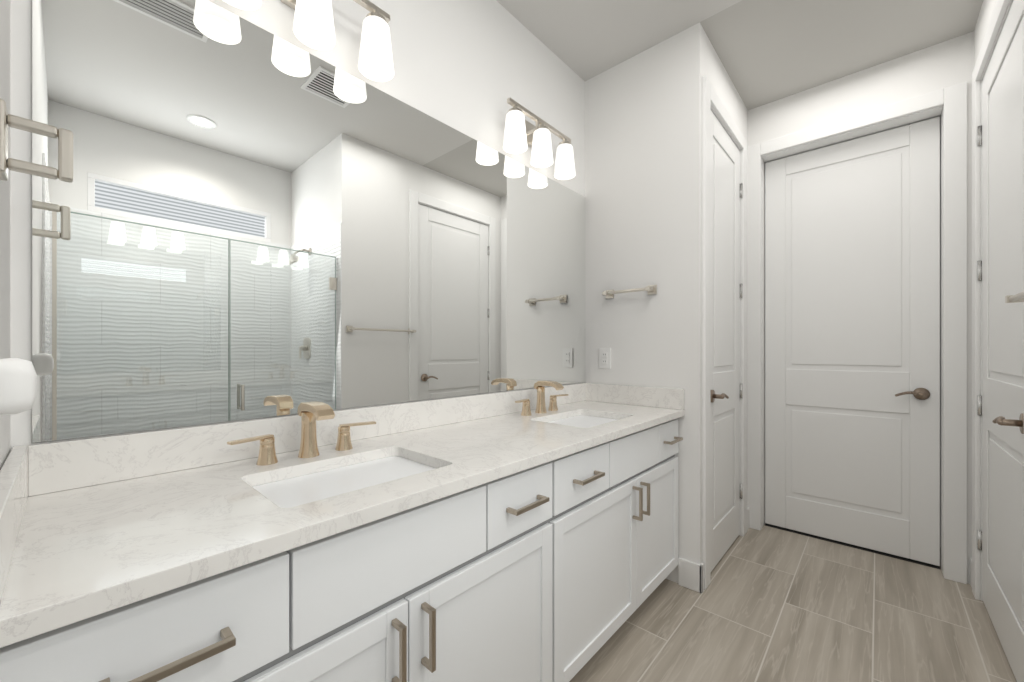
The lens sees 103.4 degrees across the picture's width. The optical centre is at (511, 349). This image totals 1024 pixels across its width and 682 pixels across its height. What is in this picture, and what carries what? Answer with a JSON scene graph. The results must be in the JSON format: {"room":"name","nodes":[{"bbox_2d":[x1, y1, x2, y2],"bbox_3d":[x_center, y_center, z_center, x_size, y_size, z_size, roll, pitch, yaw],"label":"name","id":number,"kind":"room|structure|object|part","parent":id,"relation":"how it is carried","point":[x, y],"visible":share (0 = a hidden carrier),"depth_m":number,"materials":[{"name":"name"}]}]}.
{"room":"bathroom","nodes":[
{"label":"bathroom","id":0,"kind":"room"},
{"bbox_2d":[0,0,10,469],"bbox_3d":[-0.023,-0.207,-0.159,2.740,2.745,0.120,0,0,42],"label":"wall","id":1,"kind":"structure","parent":0,"point":[5,218],"depth_m":0.74,"materials":[{"name":"white paint"}]},
{"bbox_2d":[0,445,31,612],"bbox_3d":[-0.776,0.243,0.622,0.569,0.101,0.020,0,0,42],"label":"backsplash","id":2,"kind":"structure","parent":1,"relation":"attached to","point":[16,472],"depth_m":0.59,"materials":[{"name":"white stone"}]},
{"bbox_2d":[0,358,36,414],"bbox_3d":[-0.588,0.060,0.468,0.072,0.116,0.050,0,0,42],"label":"electrical outlet","id":3,"kind":"object","parent":1,"relation":"attached to","point":[18,385],"visible":1,"depth_m":0.46,"materials":[{"name":"white plastic"}]},
{"bbox_2d":[0,98,72,182],"bbox_3d":[-0.767,-0.325,0.652,0.052,0.112,0.082,0,0,42],"label":"towel ring","id":4,"kind":"object","parent":1,"relation":"attached to","point":[64,172],"visible":1,"depth_m":0.65,"materials":[{"name":"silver metal"}]},
{"bbox_2d":[11,0,31,119],"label":"wall","id":5,"kind":"structure","parent":0,"point":[21,10],"depth_m":0.82,"materials":[{"name":"white paint"}]},
{"bbox_2d":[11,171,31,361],"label":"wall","id":6,"kind":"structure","parent":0,"point":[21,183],"depth_m":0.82,"materials":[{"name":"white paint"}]},
{"bbox_2d":[208,0,584,196],"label":"wall","id":7,"kind":"structure","parent":0,"point":[469,68],"depth_m":1.70,"materials":[{"name":"white paint"}]},
{"bbox_2d":[223,0,393,81],"bbox_3d":[-0.574,-1.000,1.161,0.148,0.220,0.489,0,0,42],"label":"sconce","id":8,"kind":"object","parent":7,"relation":"attached to","point":[313,26],"visible":1,"depth_m":1.24,"materials":[{"name":"white glass"}]},
{"bbox_2d":[32,0,585,442],"bbox_3d":[-0.273,-0.354,1.599,0.005,1.084,2.094,0,0,42],"label":"mirror","id":9,"kind":"object","parent":7,"relation":"attached to","point":[238,218],"visible":1,"depth_m":1.12,"materials":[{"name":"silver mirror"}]},
{"bbox_2d":[31,383,587,496],"bbox_3d":[-0.276,0.243,1.585,0.018,0.101,2.080,0,0,42],"label":"backsplash","id":10,"kind":"structure","parent":7,"relation":"attached to","point":[69,464],"depth_m":1.01,"materials":[{"name":"white stone"}]},
{"bbox_2d":[503,97,575,179],"bbox_3d":[0.127,-1.000,1.935,0.148,0.220,0.489,0,0,42],"label":"sconce","id":11,"kind":"object","parent":7,"relation":"attached to","point":[521,134],"visible":1,"depth_m":1.89,"materials":[{"name":"white glass"}]},
{"bbox_2d":[585,35,674,581],"bbox_3d":[0.663,-0.207,2.250,0.522,2.745,0.120,0,0,42],"label":"wall","id":12,"kind":"structure","parent":0,"point":[630,164],"depth_m":2.18,"materials":[{"name":"white paint"}]},
{"bbox_2d":[599,348,610,368],"bbox_3d":[0.525,0.047,2.288,0.072,0.116,0.008,0,0,42],"label":"outlet","id":13,"kind":"object","parent":12,"relation":"attached to","point":[604,358],"visible":1,"depth_m":2.28,"materials":[{"name":"white plastic"}]},
{"bbox_2d":[602,285,656,298],"bbox_3d":[0.621,-0.313,2.165,0.292,0.048,0.062,0,0,42],"label":"towel bar","id":14,"kind":"object","parent":12,"relation":"attached to","point":[650,289],"visible":1,"depth_m":2.12,"materials":[{"name":"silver metal"}]},
{"bbox_2d":[588,383,683,408],"bbox_3d":[0.633,0.243,2.178,0.569,0.101,0.020,0,0,42],"label":"backsplash","id":15,"kind":"structure","parent":12,"relation":"attached to","point":[663,398],"depth_m":2.13,"materials":[{"name":"white stone"}]},
{"bbox_2d":[678,557,703,592],"bbox_3d":[0.876,1.097,1.981,0.112,0.135,0.034,0,0,42],"label":"baseboard","id":16,"kind":"structure","parent":12,"relation":"attached to","point":[689,572],"depth_m":1.96,"materials":[{"name":"white paint"}]},
{"bbox_2d":[675,22,747,582],"bbox_3d":[1.186,-0.207,2.349,0.120,2.745,0.969,0,0,42],"label":"wall","id":17,"kind":"structure","parent":0,"point":[697,59],"depth_m":1.99,"materials":[{"name":"white paint"}]},
{"bbox_2d":[702,75,746,589],"bbox_3d":[1.169,-0.085,2.318,0.137,2.500,0.833,0,0,42],"label":"trim","id":18,"kind":"structure","parent":17,"relation":"attached to","point":[712,102],"depth_m":2.01,"materials":[{"name":"white paint"}]},
{"bbox_2d":[711,111,742,570],"bbox_3d":[1.201,-0.046,2.309,0.164,2.398,0.695,0,0,42],"label":"closet door","id":19,"kind":"structure","parent":17,"relation":"in","point":[726,296],"depth_m":2.29,"materials":[{"name":"white paint"}]},
{"bbox_3d":[1.039,0.238,2.130,0.164,0.066,0.139,0,0,42],"label":"lever","id":20,"kind":"part","parent":19,"relation":"part of","materials":[{"name":"brown metal"}]},
{"bbox_3d":[1.200,-0.093,2.289,0.006,2.009,0.371,0,0,42],"label":"panel","id":21,"kind":"part","parent":19,"relation":"part of","materials":[{"name":"white paint"}]},
{"bbox_2d":[747,507,749,529],"bbox_3d":[1.530,1.097,2.630,0.014,0.135,0.090,0,0,42],"label":"baseboard","id":22,"kind":"structure","parent":17,"relation":"attached to","point":[748,517],"depth_m":2.62,"materials":[{"name":"white paint"}]},
{"bbox_2d":[496,0,982,109],"bbox_3d":[1.079,-1.605,1.147,3.220,0.050,3.895,0,0,42],"label":"ceiling","id":23,"kind":"structure","parent":0,"point":[768,51],"depth_m":2.01,"materials":[{"name":"grey paint"}]},
{"bbox_2d":[569,523,1016,681],"bbox_3d":[1.079,1.188,1.147,3.220,0.053,3.895,0,0,42],"label":"floor","id":24,"kind":"structure","parent":0,"point":[770,604],"depth_m":1.71,"materials":[{"name":"tile"}]},
{"bbox_2d":[0,413,684,681],"bbox_3d":[-0.067,0.745,1.396,0.582,0.841,2.120,0,0,42],"label":"bathroom vanity","id":25,"kind":"object","parent":24,"relation":"on","point":[527,535],"depth_m":0.89,"materials":[{"name":"white paint"}]},
{"bbox_2d":[0,401,683,636],"bbox_3d":[-0.071,0.309,1.399,0.571,0.030,2.120,0,0,42],"label":"countertop","id":26,"kind":"structure","parent":25,"relation":"on","point":[87,545],"depth_m":0.75,"materials":[{"name":"white stone"}]},
{"bbox_2d":[224,401,379,464],"bbox_3d":[-0.533,0.219,1.097,0.146,0.151,0.386,0,0,42],"label":"faucet","id":27,"kind":"object","parent":26,"relation":"on","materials":[{"name":"gold metal"}]},
{"bbox_2d":[252,449,435,504],"bbox_3d":[-0.390,0.392,0.994,0.335,0.159,0.460,0,0,42],"label":"sink","id":28,"kind":"object","parent":26,"relation":"in","point":[321,480],"depth_m":1.03,"materials":[{"name":"white ceramic"}]},
{"bbox_2d":[512,381,567,416],"bbox_3d":[0.168,0.219,1.871,0.146,0.151,0.386,0,0,42],"label":"faucet","id":29,"kind":"object","parent":26,"relation":"on","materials":[{"name":"gold metal"}]},
{"bbox_2d":[544,413,615,428],"bbox_3d":[0.312,0.392,1.768,0.335,0.159,0.460,0,0,42],"label":"sink","id":30,"kind":"object","parent":26,"relation":"in","point":[585,419],"depth_m":1.88,"materials":[{"name":"white ceramic"}]},
{"bbox_2d":[748,31,973,583],"bbox_3d":[1.927,-0.207,2.430,1.110,2.745,0.145,0,0,42],"label":"wall","id":31,"kind":"structure","parent":0,"point":[945,64],"depth_m":2.19,"materials":[{"name":"white paint"}]},
{"bbox_2d":[765,117,939,565],"bbox_3d":[1.993,-0.046,2.435,0.802,2.398,0.035,0,0,42],"label":"door","id":32,"kind":"structure","parent":31,"relation":"in","point":[911,531],"depth_m":2.32,"materials":[{"name":"white paint"}]},
{"bbox_2d":[792,153,901,512],"bbox_3d":[1.984,-0.093,2.425,0.508,2.009,0.006,0,0,42],"label":"panel","id":33,"kind":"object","parent":32,"relation":"attached to","point":[846,265],"depth_m":2.41,"materials":[{"name":"white paint"}]},
{"bbox_2d":[895,388,929,399],"bbox_3d":[2.211,0.238,2.237,0.139,0.066,0.165,0,0,42],"label":"lever","id":34,"kind":"object","parent":32,"relation":"attached to","point":[921,393],"visible":0.81,"depth_m":2.19,"materials":[{"name":"brown metal"}]},
{"bbox_2d":[747,81,966,583],"bbox_3d":[1.955,-0.085,2.393,0.970,2.500,0.162,0,0,42],"label":"door frame","id":35,"kind":"structure","parent":31,"relation":"attached to","point":[947,106],"depth_m":2.10,"materials":[{"name":"white paint"}]},
{"bbox_2d":[974,0,996,65],"bbox_3d":[1.817,-0.207,1.393,0.120,2.745,1.799,0,0,42],"label":"wall","id":36,"kind":"structure","parent":0,"point":[984,16],"depth_m":1.84,"materials":[{"name":"white paint"}]},
{"bbox_2d":[970,557,971,586],"bbox_3d":[2.259,1.097,1.981,0.014,0.135,0.075,0,0,42],"label":"baseboard","id":37,"kind":"structure","parent":36,"relation":"attached to","point":[971,571],"depth_m":2.00,"materials":[{"name":"white paint"}]},
{"bbox_2d":[972,0,1012,600],"bbox_3d":[1.929,-0.085,1.529,0.137,2.500,1.012,0,0,42],"label":"door frame","id":38,"kind":"structure","parent":36,"relation":"attached to","point":[1001,10],"depth_m":1.89,"materials":[{"name":"white paint"}]},
{"bbox_2d":[977,0,1023,681],"bbox_3d":[1.911,-0.046,1.565,0.049,2.398,0.874,0,0,42],"label":"door","id":39,"kind":"structure","parent":36,"relation":"in","point":[1003,394],"depth_m":1.67,"materials":[{"name":"white paint"}]},
{"bbox_3d":[2.179,-0.056,1.885,0.015,1.968,0.040,0,0,42],"label":"door right hinge","id":40,"kind":"part","parent":39,"relation":"part of","materials":[{"name":"white wood"}]},
{"bbox_2d":[989,22,1023,621],"bbox_3d":[1.897,-0.093,1.558,0.006,2.009,0.550,0,0,42],"label":"door","id":41,"kind":"structure","parent":39,"relation":"attached to","point":[1006,320],"depth_m":1.51,"materials":[{"name":"white paint"}]},
{"bbox_2d":[1005,291,1023,302],"bbox_3d":[1.360,-0.155,1.024,0.062,0.048,0.577,0,0,42],"label":"towel bar","id":42,"kind":"object","parent":41,"relation":"attached to","point":[1018,298],"visible":1,"depth_m":1.21,"materials":[{"name":"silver metal"}]},
{"bbox_2d":[992,413,1023,433],"bbox_3d":[1.695,0.238,1.315,0.164,0.066,0.139,0,0,42],"label":"lever","id":43,"kind":"object","parent":39,"relation":"attached to","point":[1002,420],"visible":0.98,"depth_m":1.32,"materials":[{"name":"brown metal"}]}
]}

